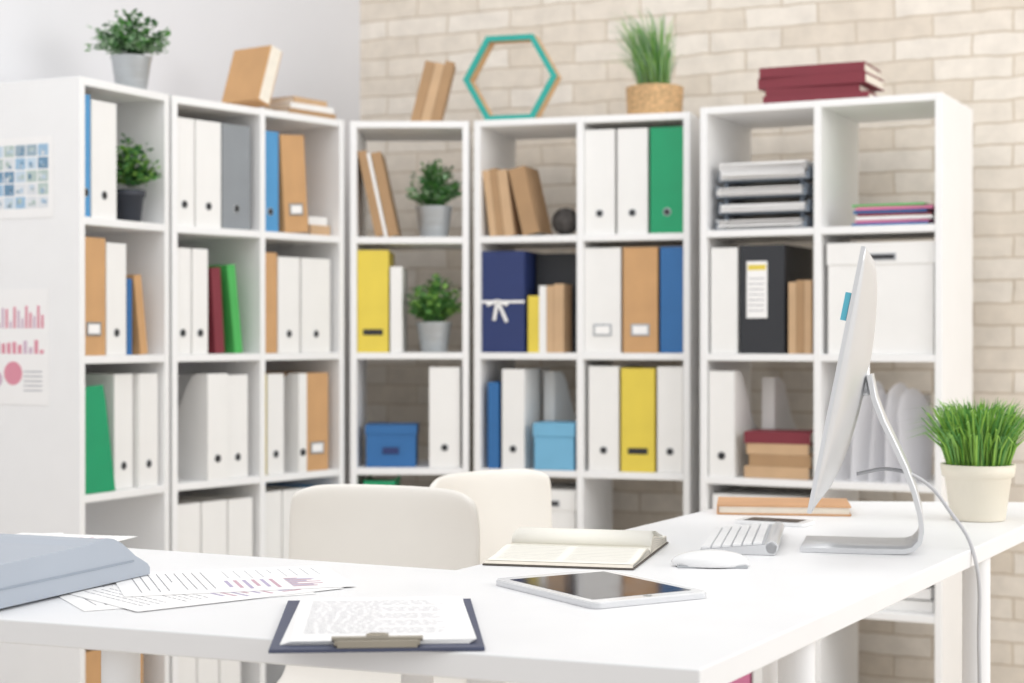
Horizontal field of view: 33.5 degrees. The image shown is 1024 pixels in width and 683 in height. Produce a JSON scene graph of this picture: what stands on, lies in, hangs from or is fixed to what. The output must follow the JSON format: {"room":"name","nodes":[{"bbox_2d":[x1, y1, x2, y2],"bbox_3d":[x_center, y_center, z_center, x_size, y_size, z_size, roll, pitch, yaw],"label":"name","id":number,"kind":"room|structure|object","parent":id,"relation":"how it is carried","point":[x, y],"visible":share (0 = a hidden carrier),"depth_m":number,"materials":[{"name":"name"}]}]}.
{"room":"office","nodes":[
{"label":"office","id":0,"kind":"room"},
{"bbox_2d":[0,0,359,494],"bbox_3d":[-2.085,-0.361,3.401,0.120,2.900,6.000,0,0,30],"label":"wall","id":1,"kind":"structure","parent":0,"point":[318,41],"depth_m":5.27,"materials":[{"name":"white paint"}]},
{"bbox_2d":[360,0,1023,682],"bbox_3d":[1.758,-0.366,4.967,5.000,2.900,0.121,0,0,25],"label":"wall","id":2,"kind":"structure","parent":0,"point":[971,52],"depth_m":5.37,"materials":[{"name":"beige brick"}]},
{"bbox_3d":[0.250,1.117,2.504,9.500,0.050,9.000,0,0,0],"label":"floor","id":3,"kind":"structure","parent":0,"visible":0},
{"bbox_2d":[0,76,169,682],"bbox_3d":[-1.154,0.210,4.488,0.340,1.750,0.363,0,0,26],"label":"shelf unit","id":4,"kind":"object","parent":3,"relation":"on","point":[42,447],"visible":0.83,"depth_m":4.33,"materials":[{"name":"wood"}]},
{"bbox_2d":[0,288,48,404],"bbox_3d":[-1.270,0.013,4.340,0.220,0.295,0.002,0,0,26],"label":"chart poster","id":5,"kind":"object","parent":4,"relation":"attached to","point":[24,313],"visible":1,"depth_m":4.33,"materials":[{"name":"white paper"}]},
{"bbox_2d":[0,136,52,218],"bbox_3d":[-1.267,-0.416,4.338,0.245,0.205,0.002,0,0,26],"label":"photo collage","id":6,"kind":"object","parent":4,"relation":"attached to","point":[26,163],"visible":1,"depth_m":4.32,"materials":[{"name":"white paper"}]},
{"bbox_2d":[85,94,89,216],"bbox_3d":[-1.197,-0.469,4.349,0.272,0.310,0.037,0,0,26],"label":"ring binder","id":7,"kind":"object","parent":4,"relation":"on","point":[87,97],"visible":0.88,"depth_m":4.30,"materials":[{"name":"plastic"}]},
{"bbox_2d":[85,649,100,682],"bbox_3d":[-1.187,0.925,4.372,0.274,0.280,0.079,0,0,26],"label":"box file","id":8,"kind":"object","parent":4,"relation":"in","point":[92,657],"visible":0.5,"depth_m":4.32,"materials":[{"name":"cardboard"}]},
{"bbox_2d":[85,237,104,355],"bbox_3d":[-1.184,-0.115,4.376,0.274,0.300,0.095,0,0,26],"label":"box file","id":9,"kind":"object","parent":4,"relation":"on","point":[94,247],"visible":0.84,"depth_m":4.32,"materials":[{"name":"cardboard"}]},
{"bbox_2d":[85,385,114,494],"bbox_3d":[-1.140,0.248,4.375,0.200,0.275,0.125,0,0,26],"label":"holder","id":10,"kind":"object","parent":4,"relation":"on","point":[99,474],"visible":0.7,"depth_m":4.32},
{"bbox_2d":[90,99,115,218],"bbox_3d":[-1.165,-0.465,4.414,0.272,0.300,0.098,0,0,26],"label":"ring binder","id":11,"kind":"object","parent":4,"relation":"on","point":[102,114],"visible":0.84,"depth_m":4.35,"materials":[{"name":"plastic"}]},
{"bbox_2d":[85,373,132,489],"bbox_3d":[-1.137,0.235,4.509,0.272,0.300,0.076,0,0,26],"label":"ring binder","id":12,"kind":"object","parent":4,"relation":"on","point":[118,388],"visible":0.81,"depth_m":4.44,"materials":[{"name":"cardboard"}]},
{"bbox_2d":[105,242,125,354],"bbox_3d":[-1.144,-0.110,4.459,0.272,0.290,0.079,0,0,26],"label":"ring binder","id":13,"kind":"object","parent":4,"relation":"on","point":[115,253],"visible":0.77,"depth_m":4.40,"materials":[{"name":"plastic"}]},
{"bbox_2d":[85,372,157,486],"bbox_3d":[-1.087,0.235,4.580,0.272,0.300,0.079,0,0,26],"label":"ring binder","id":14,"kind":"object","parent":4,"relation":"on","point":[145,385],"visible":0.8,"depth_m":4.51,"materials":[{"name":"cardboard"}]},
{"bbox_2d":[84,8,170,89],"bbox_3d":[-1.025,-0.776,4.529,0.226,0.220,0.252,0,0,-13],"label":"potted plant","id":15,"kind":"object","parent":4,"relation":"on","point":[131,68],"visible":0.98,"depth_m":4.50,"materials":[{"name":"green plant"}]},
{"bbox_2d":[126,278,131,354],"bbox_3d":[-1.075,-0.065,4.491,0.160,0.200,0.020,0,0,26],"label":"books","id":16,"kind":"object","parent":4,"relation":"in","point":[128,281],"visible":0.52,"depth_m":4.45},
{"bbox_2d":[126,275,147,354],"bbox_3d":[-1.050,-0.071,4.531,0.150,0.212,0.059,0,0,26],"label":"books","id":17,"kind":"object","parent":4,"relation":"in","point":[139,340],"visible":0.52,"depth_m":4.50,"materials":[{"name":"paper"}]},
{"bbox_2d":[116,133,163,221],"bbox_3d":[-1.015,-0.433,4.505,0.189,0.236,0.152,0,0,26],"label":"potted plant","id":18,"kind":"object","parent":4,"relation":"on","point":[129,202],"visible":0.88,"depth_m":4.48,"materials":[{"name":"green plant"}]},
{"bbox_2d":[169,95,343,682],"bbox_3d":[-0.847,0.209,4.962,0.340,1.750,0.679,0,0,37],"label":"shelf unit","id":19,"kind":"object","parent":3,"relation":"on","point":[323,137],"visible":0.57,"depth_m":4.90,"materials":[{"name":"wood"}]},
{"bbox_2d":[178,248,190,353],"bbox_3d":[-1.005,-0.111,4.718,0.272,0.290,0.060,0,0,37],"label":"ring binder","id":20,"kind":"object","parent":19,"relation":"on","point":[184,254],"visible":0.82,"depth_m":4.64,"materials":[{"name":"plastic"}]},
{"bbox_2d":[177,117,193,225],"bbox_3d":[-1.001,-0.463,4.722,0.272,0.295,0.072,0,0,37],"label":"ring binder","id":21,"kind":"object","parent":19,"relation":"on","point":[185,126],"visible":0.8,"depth_m":4.64,"materials":[{"name":"plastic"}]},
{"bbox_2d":[178,657,195,682],"bbox_3d":[-0.999,0.929,4.729,0.272,0.270,0.079,0,0,37],"label":"ring binder","id":22,"kind":"object","parent":19,"relation":"on","point":[186,666],"visible":0.09,"depth_m":4.65,"materials":[{"name":"cardboard"}]},
{"bbox_2d":[178,501,199,552],"bbox_3d":[-0.995,0.589,4.734,0.272,0.290,0.094,0,0,37],"label":"ring binder","id":23,"kind":"object","parent":19,"relation":"on","point":[188,512],"visible":0.12,"depth_m":4.66,"materials":[{"name":"cardboard"}]},
{"bbox_2d":[191,248,207,353],"bbox_3d":[-0.967,-0.111,4.769,0.272,0.290,0.057,0,0,37],"label":"ring binder","id":24,"kind":"object","parent":19,"relation":"on","point":[199,257],"visible":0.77,"depth_m":4.68,"materials":[{"name":"plastic"}]},
{"bbox_2d":[178,496,226,554],"bbox_3d":[-0.935,0.589,4.813,0.272,0.290,0.094,0,0,37],"label":"ring binder","id":25,"kind":"object","parent":19,"relation":"on","point":[213,512],"visible":0.16,"depth_m":4.74,"materials":[{"name":"cardboard"}]},
{"bbox_2d":[178,373,227,480],"bbox_3d":[-0.905,0.236,4.793,0.222,0.295,0.075,0,0,37],"label":"magazine file","id":26,"kind":"object","parent":19,"relation":"on","point":[203,408],"visible":0.8,"depth_m":4.73,"materials":[{"name":"cardboard"}]},
{"bbox_2d":[194,119,220,227],"bbox_3d":[-0.948,-0.464,4.793,0.272,0.295,0.094,0,0,37],"label":"ring binder","id":27,"kind":"object","parent":19,"relation":"on","point":[207,134],"visible":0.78,"depth_m":4.71,"materials":[{"name":"plastic"}]},
{"bbox_2d":[196,658,218,682],"bbox_3d":[-0.949,0.929,4.796,0.272,0.270,0.078,0,0,37],"label":"ring binder","id":28,"kind":"object","parent":19,"relation":"on","point":[207,670],"visible":0.12,"depth_m":4.71,"materials":[{"name":"cardboard"}]},
{"bbox_2d":[178,373,247,477],"bbox_3d":[-0.881,0.239,4.882,0.272,0.290,0.078,0,0,37],"label":"ring binder","id":29,"kind":"object","parent":19,"relation":"on","point":[237,383],"visible":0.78,"depth_m":4.81,"materials":[{"name":"cardboard"}]},
{"bbox_2d":[178,492,252,555],"bbox_3d":[-0.875,0.589,4.892,0.272,0.290,0.094,0,0,37],"label":"ring binder","id":30,"kind":"object","parent":19,"relation":"on","point":[239,508],"visible":0.16,"depth_m":4.82,"materials":[{"name":"cardboard"}]},
{"bbox_2d":[208,267,224,353],"bbox_3d":[-0.901,-0.087,4.807,0.200,0.242,0.052,0,0,37],"label":"books","id":31,"kind":"object","parent":19,"relation":"in","point":[215,314],"visible":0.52,"depth_m":4.74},
{"bbox_2d":[208,264,242,353],"bbox_3d":[-0.862,-0.092,4.859,0.200,0.252,0.060,0,0,37],"label":"books","id":32,"kind":"object","parent":19,"relation":"in","point":[230,307],"visible":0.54,"depth_m":4.80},
{"bbox_2d":[219,660,240,682],"bbox_3d":[-0.898,0.929,4.862,0.272,0.270,0.078,0,0,37],"label":"ring binder","id":33,"kind":"object","parent":19,"relation":"on","point":[229,671],"visible":0.09,"depth_m":4.78,"materials":[{"name":"cardboard"}]},
{"bbox_2d":[221,123,249,229],"bbox_3d":[-0.884,-0.464,4.876,0.272,0.295,0.106,0,0,37],"label":"ring binder","id":34,"kind":"object","parent":19,"relation":"on","point":[235,139],"visible":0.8,"depth_m":4.79,"materials":[{"name":"plastic"}]},
{"bbox_2d":[221,45,281,107],"bbox_3d":[-0.760,-0.770,4.965,0.152,0.178,0.100,0,0,37],"label":"book","id":35,"kind":"object","parent":19,"relation":"on","point":[252,74],"visible":0.89,"depth_m":4.93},
{"bbox_2d":[265,252,276,352],"bbox_3d":[-0.806,-0.112,4.981,0.270,0.290,0.060,0,0,37],"label":"box file","id":36,"kind":"object","parent":19,"relation":"on","point":[270,258],"visible":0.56,"depth_m":4.90,"materials":[{"name":"cardboard"}]},
{"bbox_2d":[265,131,277,231],"bbox_3d":[-0.804,-0.462,4.982,0.272,0.290,0.066,0,0,37],"label":"ring binder","id":37,"kind":"object","parent":19,"relation":"on","point":[271,138],"visible":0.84,"depth_m":4.91,"materials":[{"name":"plastic"}]},
{"bbox_2d":[265,489,281,557],"bbox_3d":[-0.800,0.583,4.991,0.272,0.300,0.079,0,0,37],"label":"ring binder","id":38,"kind":"object","parent":19,"relation":"on","point":[273,498],"visible":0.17,"depth_m":4.92,"materials":[{"name":"cardboard"}]},
{"bbox_2d":[265,373,283,474],"bbox_3d":[-0.790,0.238,5.002,0.272,0.290,0.066,0,0,37],"label":"ring binder","id":39,"kind":"object","parent":19,"relation":"on","point":[274,382],"visible":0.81,"depth_m":4.92,"materials":[{"name":"cardboard"}]},
{"bbox_2d":[265,485,303,558],"bbox_3d":[-0.743,0.583,5.066,0.272,0.300,0.100,0,0,37],"label":"ring binder","id":40,"kind":"object","parent":19,"relation":"on","point":[287,492],"visible":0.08,"depth_m":4.96,"materials":[{"name":"cardboard"}]},
{"bbox_2d":[277,257,298,352],"bbox_3d":[-0.758,-0.107,5.044,0.272,0.280,0.088,0,0,37],"label":"ring binder","id":41,"kind":"object","parent":19,"relation":"on","point":[287,267],"visible":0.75,"depth_m":4.96,"materials":[{"name":"plastic"}]},
{"bbox_2d":[278,134,307,232],"bbox_3d":[-0.743,-0.462,5.060,0.274,0.291,0.117,0,0,37],"label":"box file","id":42,"kind":"object","parent":19,"relation":"on","point":[292,195],"visible":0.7,"depth_m":4.97,"materials":[{"name":"cardboard"}]},
{"bbox_2d":[284,373,306,471],"bbox_3d":[-0.694,0.238,5.055,0.202,0.290,0.033,0,0,37],"label":"ring binder","id":43,"kind":"object","parent":19,"relation":"on","point":[295,384],"visible":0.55,"depth_m":5.00,"materials":[{"name":"white paper"}]},
{"bbox_2d":[265,371,327,470],"bbox_3d":[-0.687,0.238,5.137,0.274,0.290,0.097,0,0,37],"label":"box file","id":44,"kind":"object","parent":19,"relation":"in","point":[317,382],"visible":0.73,"depth_m":5.06,"materials":[{"name":"cardboard"}]},
{"bbox_2d":[264,96,335,118],"bbox_3d":[-0.644,-0.695,5.094,0.133,0.055,0.202,0,0,37],"label":"book stack","id":45,"kind":"object","parent":19,"relation":"on","point":[291,104],"visible":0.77,"depth_m":5.04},
{"bbox_2d":[298,216,329,235],"bbox_3d":[-0.646,-0.345,5.142,0.181,0.056,0.088,0,0,37],"label":"book stack","id":46,"kind":"object","parent":19,"relation":"in","point":[316,225],"visible":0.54,"depth_m":5.08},
{"bbox_2d":[299,258,329,352],"bbox_3d":[-0.689,-0.107,5.134,0.272,0.280,0.122,0,0,37],"label":"ring binder","id":47,"kind":"object","parent":19,"relation":"on","point":[314,274],"visible":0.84,"depth_m":5.05,"materials":[{"name":"plastic"}]},
{"bbox_2d":[277,484,479,682],"bbox_3d":[-0.309,0.675,2.824,0.402,0.836,0.491,0,0,24],"label":"shell chair","id":48,"kind":"object","parent":3,"relation":"on","point":[388,525],"visible":0.6,"depth_m":3.02,"materials":[{"name":"white plastic"}]},
{"bbox_2d":[350,121,471,483],"bbox_3d":[-0.310,0.208,5.324,0.360,1.750,0.360,0,0,0],"label":"shelf unit","id":49,"kind":"object","parent":3,"relation":"on","point":[361,132],"visible":0.66,"depth_m":5.14,"materials":[{"name":"wood"}]},
{"bbox_2d":[357,250,394,351],"bbox_3d":[-0.422,-0.123,5.292,0.094,0.310,0.271,0,0,0],"label":"box file","id":50,"kind":"object","parent":49,"relation":"in","point":[373,266],"visible":0.91,"depth_m":5.16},
{"bbox_2d":[358,150,401,236],"bbox_3d":[-0.408,-0.450,5.262,0.123,0.265,0.200,0,0,0],"label":"books","id":51,"kind":"object","parent":49,"relation":"in","point":[373,166],"visible":0.85,"depth_m":5.16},
{"bbox_2d":[364,475,399,484],"bbox_3d":[-0.403,0.577,5.285,0.094,0.310,0.270,0,0,0],"label":"box file","id":52,"kind":"object","parent":49,"relation":"in","point":[369,480],"visible":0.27,"depth_m":5.24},
{"bbox_2d":[365,423,418,466],"bbox_3d":[-0.369,0.319,5.259,0.156,0.128,0.157,0,0,0],"label":"storage box","id":53,"kind":"object","parent":49,"relation":"on","point":[387,444],"visible":1,"depth_m":5.18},
{"bbox_2d":[390,267,407,351],"bbox_3d":[-0.352,-0.098,5.293,0.036,0.260,0.270,0,0,0],"label":"box file","id":54,"kind":"object","parent":49,"relation":"on","point":[398,276],"visible":0.99,"depth_m":5.16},
{"bbox_2d":[410,60,455,120],"bbox_3d":[-0.242,-0.763,5.251,0.135,0.192,0.120,0,0,0],"label":"books","id":55,"kind":"object","parent":49,"relation":"on","point":[436,81],"visible":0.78,"depth_m":5.19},
{"bbox_2d":[405,159,461,236],"bbox_3d":[-0.240,-0.439,5.231,0.184,0.244,0.208,0,0,0],"label":"potted plant","id":56,"kind":"object","parent":49,"relation":"on","point":[433,219],"visible":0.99,"depth_m":5.19,"materials":[{"name":"green plant"}]},
{"bbox_2d":[406,273,461,351],"bbox_3d":[-0.241,-0.089,5.218,0.186,0.244,0.238,0,0,0],"label":"potted plant","id":57,"kind":"object","parent":49,"relation":"on","point":[434,335],"visible":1,"depth_m":5.19,"materials":[{"name":"green plant"}]},
{"bbox_2d":[429,366,461,467],"bbox_3d":[-0.204,0.230,5.293,0.094,0.305,0.272,0,0,0],"label":"ring binder","id":58,"kind":"object","parent":49,"relation":"on","point":[445,383],"visible":0.97,"depth_m":5.16,"materials":[{"name":"cardboard"}]},
{"bbox_2d":[430,469,551,682],"bbox_3d":[0.111,0.674,3.204,0.491,0.836,0.402,0,0,39],"label":"shell chair","id":59,"kind":"object","parent":3,"relation":"on","point":[506,500],"visible":0.23,"depth_m":3.39,"materials":[{"name":"white plastic"}]},
{"bbox_2d":[0,501,1023,682],"bbox_3d":[0.030,0.707,2.548,2.179,0.770,1.729,0,0,0],"label":"desk","id":60,"kind":"object","parent":3,"relation":"on","point":[770,614],"visible":0.68,"depth_m":2.04,"materials":[{"name":"white laminate"}]},
{"bbox_2d":[0,533,149,608],"bbox_3d":[-0.654,0.289,2.198,0.202,0.060,0.360,0,0,21],"label":"binder","id":61,"kind":"object","parent":60,"relation":"on","point":[32,567],"visible":1,"depth_m":2.17,"materials":[{"name":"grey plastic"}]},
{"bbox_2d":[18,533,137,540],"bbox_3d":[-0.781,0.320,2.653,0.337,0.002,0.387,0,0,0],"label":"printed documents","id":62,"kind":"object","parent":61,"relation":"on","point":[118,538],"visible":0.02,"depth_m":2.78,"materials":[{"name":"white paper"}]},
{"bbox_2d":[58,565,354,611],"bbox_3d":[-0.404,0.321,2.211,0.389,0.002,0.327,0,0,-18],"label":"printed documents","id":63,"kind":"object","parent":60,"relation":"on","point":[158,590],"visible":0.98,"depth_m":2.21,"materials":[{"name":"white paper"}]},
{"bbox_2d":[268,597,484,653],"bbox_3d":[-0.152,0.316,1.936,0.225,0.015,0.330,0,0,-4],"label":"clipboard","id":64,"kind":"object","parent":60,"relation":"on","point":[389,624],"visible":1,"depth_m":1.88,"materials":[{"name":"white paper"}]},
{"bbox_2d":[482,527,667,569],"bbox_3d":[0.103,0.304,2.574,0.220,0.034,0.322,0,0,14],"label":"open notebook","id":65,"kind":"object","parent":60,"relation":"on","point":[530,547],"visible":1,"depth_m":2.53,"materials":[{"name":"paper"}]},
{"bbox_2d":[496,570,705,608],"bbox_3d":[0.112,0.318,2.197,0.176,0.008,0.241,0,0,-31],"label":"tablet","id":66,"kind":"object","parent":60,"relation":"on","point":[593,589],"visible":1,"depth_m":2.16,"materials":[{"name":"metal"}]},
{"bbox_2d":[671,549,748,567],"bbox_3d":[0.284,0.310,2.436,0.112,0.024,0.061,0,0,3],"label":"computer mouse","id":67,"kind":"object","parent":60,"relation":"on","point":[706,558],"visible":1,"depth_m":2.42,"materials":[{"name":"plastic"}]},
{"bbox_2d":[700,521,783,554],"bbox_3d":[0.369,0.310,2.701,0.118,0.021,0.280,0,0,11],"label":"keyboard","id":68,"kind":"object","parent":60,"relation":"on","point":[765,538],"visible":1,"depth_m":2.63,"materials":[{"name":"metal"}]},
{"bbox_2d":[736,517,813,526],"bbox_3d":[0.462,0.317,2.986,0.128,0.007,0.062,0,0,28],"label":"smartphone","id":69,"kind":"object","parent":60,"relation":"on","point":[745,520],"visible":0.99,"depth_m":2.97,"materials":[{"name":"white glass"}]},
{"bbox_2d":[717,497,850,515],"bbox_3d":[0.510,0.310,3.201,0.244,0.018,0.156,0,0,8],"label":"notebook","id":70,"kind":"object","parent":60,"relation":"on","point":[725,505],"visible":1,"depth_m":3.14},
{"bbox_2d":[800,246,923,553],"bbox_3d":[0.547,0.093,2.649,0.184,0.456,0.528,0,0,14],"label":"desktop computer","id":71,"kind":"object","parent":60,"relation":"on","point":[853,380],"visible":1,"depth_m":2.49,"materials":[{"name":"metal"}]},
{"bbox_2d":[856,467,981,682],"bbox_3d":[0.760,0.650,2.717,0.442,0.908,0.152,0,0,-35],"label":"power cable","id":72,"kind":"object","parent":71,"relation":"attached to","point":[979,675],"visible":0.94,"depth_m":2.63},
{"bbox_2d":[898,396,1023,521],"bbox_3d":[0.830,0.207,3.055,0.296,0.224,0.290,0,0,-39],"label":"potted plant","id":73,"kind":"object","parent":60,"relation":"on","point":[979,447],"depth_m":3.00,"materials":[{"name":"plant"}]},
{"bbox_2d":[474,112,699,529],"bbox_3d":[0.255,0.208,5.202,0.662,1.750,0.360,0,0,18],"label":"shelf unit","id":74,"kind":"object","parent":3,"relation":"on","point":[494,140],"visible":0.48,"depth_m":5.06,"materials":[{"name":"wood"}]},
{"bbox_2d":[488,381,501,468],"bbox_3d":[-0.016,0.253,5.256,0.034,0.260,0.270,0,0,18],"label":"box file","id":75,"kind":"object","parent":74,"relation":"on","point":[494,388],"visible":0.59,"depth_m":5.13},
{"bbox_2d":[482,168,522,235],"bbox_3d":[-0.021,-0.420,5.192,0.101,0.206,0.140,0,0,18],"label":"books","id":76,"kind":"object","parent":74,"relation":"in","point":[502,213],"visible":0.82,"depth_m":5.13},
{"bbox_2d":[482,251,539,352],"bbox_3d":[0.014,-0.120,5.245,0.133,0.305,0.270,0,0,17],"label":"gift box","id":77,"kind":"object","parent":74,"relation":"on","point":[506,275],"visible":0.81,"depth_m":5.12,"materials":[{"name":"cardboard"}]},
{"bbox_2d":[482,299,524,322],"bbox_3d":[-0.027,-0.092,5.113,0.134,0.070,0.006,0,0,17],"label":"ribbon","id":78,"kind":"object","parent":77,"relation":"attached to","point":[496,302],"visible":1,"depth_m":5.11,"materials":[{"name":"fabric"}]},
{"bbox_2d":[463,34,561,119],"bbox_3d":[0.000,-0.796,5.153,0.296,0.256,0.060,0,0,17],"label":"wall shelf","id":79,"kind":"object","parent":74,"relation":"on","point":[486,47],"visible":0.96,"depth_m":5.14,"materials":[{"name":"teal paint"}]},
{"bbox_2d":[502,367,548,468],"bbox_3d":[0.044,0.233,5.236,0.070,0.300,0.272,0,0,17],"label":"ring binder","id":80,"kind":"object","parent":74,"relation":"on","point":[522,388],"visible":0.91,"depth_m":5.11,"materials":[{"name":"cardboard"}]},
{"bbox_2d":[509,166,551,235],"bbox_3d":[0.057,-0.423,5.173,0.095,0.211,0.150,0,0,17],"label":"books","id":81,"kind":"object","parent":74,"relation":"in","point":[525,181],"visible":0.93,"depth_m":5.11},
{"bbox_2d":[528,284,571,352],"bbox_3d":[0.114,-0.070,5.125,0.111,0.205,0.090,0,0,18],"label":"books","id":82,"kind":"object","parent":74,"relation":"in","point":[550,312],"visible":1,"depth_m":5.08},
{"bbox_2d":[533,421,576,470],"bbox_3d":[0.144,0.313,5.123,0.128,0.140,0.141,0,0,18],"label":"storage box","id":83,"kind":"object","parent":74,"relation":"on","point":[555,442],"visible":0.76,"depth_m":5.06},
{"bbox_2d":[536,253,576,351],"bbox_3d":[0.171,-0.117,5.269,0.142,0.300,0.200,0,0,17],"label":"box file","id":84,"kind":"object","parent":74,"relation":"in","point":[551,269],"visible":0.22,"depth_m":5.17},
{"bbox_2d":[544,371,576,420],"bbox_3d":[0.164,0.237,5.288,0.040,0.290,0.167,0,0,37],"label":"magazine file","id":85,"kind":"object","parent":74,"relation":"on","point":[558,406],"visible":0.3,"depth_m":5.23,"materials":[{"name":"white paper"}]},
{"bbox_2d":[550,481,576,528],"bbox_3d":[0.145,0.588,5.223,0.190,0.290,0.305,0,0,18],"label":"box","id":86,"kind":"object","parent":74,"relation":"on","point":[563,493],"visible":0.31,"depth_m":5.07,"materials":[{"name":"cardboard"}]},
{"bbox_2d":[552,208,576,234],"bbox_3d":[0.160,-0.359,5.093,0.082,0.082,0.082,0,0,17],"label":"decorative ball","id":87,"kind":"object","parent":74,"relation":"on","point":[564,220],"visible":0.94,"depth_m":5.07,"materials":[{"name":"wicker"}]},
{"bbox_2d":[585,129,616,234],"bbox_3d":[0.299,-0.472,5.153,0.091,0.310,0.272,0,0,18],"label":"ring binder","id":88,"kind":"object","parent":74,"relation":"on","point":[600,145],"visible":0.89,"depth_m":5.03,"materials":[{"name":"cardboard"}]},
{"bbox_2d":[585,248,622,352],"bbox_3d":[0.308,-0.122,5.151,0.109,0.310,0.274,0,0,18],"label":"box file","id":89,"kind":"object","parent":74,"relation":"on","point":[603,266],"visible":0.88,"depth_m":5.02,"materials":[{"name":"cardboard"}]},
{"bbox_2d":[589,365,638,470],"bbox_3d":[0.311,0.228,5.152,0.091,0.310,0.272,0,0,18],"label":"ring binder","id":90,"kind":"object","parent":74,"relation":"on","point":[604,380],"visible":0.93,"depth_m":5.02,"materials":[{"name":"cardboard"}]},
{"bbox_2d":[617,128,649,233],"bbox_3d":[0.394,-0.472,5.123,0.091,0.310,0.272,0,0,17],"label":"ring binder","id":91,"kind":"object","parent":74,"relation":"on","point":[633,144],"visible":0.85,"depth_m":5.00,"materials":[{"name":"cardboard"}]},
{"bbox_2d":[621,367,656,471],"bbox_3d":[0.410,0.231,5.121,0.100,0.305,0.271,0,0,18],"label":"box file","id":92,"kind":"object","parent":74,"relation":"on","point":[638,384],"visible":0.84,"depth_m":4.99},
{"bbox_2d":[623,247,659,352],"bbox_3d":[0.417,-0.122,5.116,0.103,0.310,0.274,0,0,18],"label":"box file","id":93,"kind":"object","parent":74,"relation":"on","point":[641,265],"visible":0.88,"depth_m":4.99,"materials":[{"name":"cardboard"}]},
{"bbox_2d":[609,9,687,113],"bbox_3d":[0.382,-0.835,5.083,0.289,0.334,0.301,0,0,18],"label":"potted plant","id":94,"kind":"object","parent":74,"relation":"on","point":[652,93],"depth_m":5.04,"materials":[{"name":"plant"}]},
{"bbox_2d":[650,126,682,232],"bbox_3d":[0.493,-0.472,5.092,0.100,0.310,0.272,0,0,18],"label":"ring binder","id":95,"kind":"object","parent":74,"relation":"on","point":[666,143],"visible":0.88,"depth_m":4.96,"materials":[{"name":"cardboard"}]},
{"bbox_2d":[657,365,682,472],"bbox_3d":[0.502,0.228,5.092,0.076,0.310,0.272,0,0,17],"label":"ring binder","id":96,"kind":"object","parent":74,"relation":"on","point":[669,378],"visible":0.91,"depth_m":4.96,"materials":[{"name":"cardboard"}]},
{"bbox_2d":[660,247,682,352],"bbox_3d":[0.506,-0.122,5.090,0.067,0.310,0.270,0,0,17],"label":"box file","id":97,"kind":"object","parent":74,"relation":"on","point":[671,258],"visible":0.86,"depth_m":4.96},
{"bbox_2d":[700,92,972,682],"bbox_3d":[0.929,0.209,4.861,0.686,1.750,0.390,0,0,27],"label":"shelf unit","id":98,"kind":"object","parent":3,"relation":"on","point":[725,131],"visible":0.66,"depth_m":4.75,"materials":[{"name":"wood"}]},
{"bbox_2d":[711,247,739,353],"bbox_3d":[0.662,-0.117,4.944,0.079,0.300,0.270,0,0,27],"label":"box file","id":99,"kind":"object","parent":98,"relation":"on","point":[725,262],"visible":0.57,"depth_m":4.82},
{"bbox_2d":[709,371,756,476],"bbox_3d":[0.650,0.234,4.934,0.075,0.300,0.252,0,0,27],"label":"magazine file","id":100,"kind":"object","parent":98,"relation":"on","point":[730,415],"visible":0.84,"depth_m":4.83,"materials":[{"name":"cardboard"}]},
{"bbox_2d":[713,486,811,508],"bbox_3d":[0.759,0.584,4.915,0.269,0.300,0.305,0,0,27],"label":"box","id":101,"kind":"object","parent":98,"relation":"on","point":[745,491],"visible":0.09,"depth_m":4.88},
{"bbox_2d":[716,160,813,229],"bbox_3d":[0.769,-0.411,4.914,0.277,0.189,0.326,0,0,27],"label":"trays","id":102,"kind":"object","parent":98,"relation":"on","point":[772,194],"visible":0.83,"depth_m":4.79,"materials":[{"name":"grey plastic"}]},
{"bbox_2d":[740,244,812,353],"bbox_3d":[0.762,-0.119,4.893,0.129,0.305,0.272,0,0,27],"label":"ring binder","id":103,"kind":"object","parent":98,"relation":"on","point":[766,271],"visible":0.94,"depth_m":4.78,"materials":[{"name":"black paper"}]},
{"bbox_2d":[744,429,813,479],"bbox_3d":[0.773,0.318,4.817,0.201,0.130,0.148,0,0,27],"label":"book stack","id":104,"kind":"object","parent":98,"relation":"in","point":[773,453],"visible":0.85,"depth_m":4.75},
{"bbox_2d":[762,377,797,429],"bbox_3d":[0.793,0.243,4.998,0.040,0.280,0.182,0,0,35],"label":"magazine file","id":105,"kind":"object","parent":98,"relation":"in","point":[776,413],"visible":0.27,"depth_m":4.93,"materials":[{"name":"cardboard"}]},
{"bbox_2d":[788,280,813,353],"bbox_3d":[0.837,-0.069,4.800,0.066,0.205,0.160,0,0,27],"label":"books","id":106,"kind":"object","parent":98,"relation":"in","point":[800,292],"visible":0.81,"depth_m":4.73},
{"bbox_2d":[758,61,883,103],"bbox_3d":[0.884,-0.720,4.842,0.318,0.108,0.216,0,0,27],"label":"book stack","id":107,"kind":"object","parent":98,"relation":"on","point":[858,79],"visible":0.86,"depth_m":4.75,"materials":[{"name":"paper"}]},
{"bbox_2d":[827,241,934,353],"bbox_3d":[1.068,-0.118,4.757,0.296,0.305,0.305,0,0,27],"label":"box","id":108,"kind":"object","parent":98,"relation":"on","point":[905,270],"visible":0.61,"depth_m":4.61,"materials":[{"name":"cardboard"}]},
{"bbox_2d":[834,381,934,482],"bbox_3d":[1.034,0.246,4.704,0.248,0.276,0.164,0,0,27],"label":"magazine file","id":109,"kind":"object","parent":98,"relation":"on","point":[869,447],"visible":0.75,"depth_m":4.67,"materials":[{"name":"plastic"}]},
{"bbox_2d":[852,202,934,225],"bbox_3d":[1.068,-0.346,4.694,0.223,0.059,0.166,0,0,27],"label":"magazine stack","id":110,"kind":"object","parent":98,"relation":"on","point":[896,213],"visible":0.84,"depth_m":4.62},
{"bbox_2d":[884,584,934,612],"bbox_3d":[1.100,0.649,4.754,0.210,0.170,0.250,0,0,27],"label":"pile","id":111,"kind":"object","parent":98,"relation":"on","point":[924,600],"visible":0.09,"depth_m":4.62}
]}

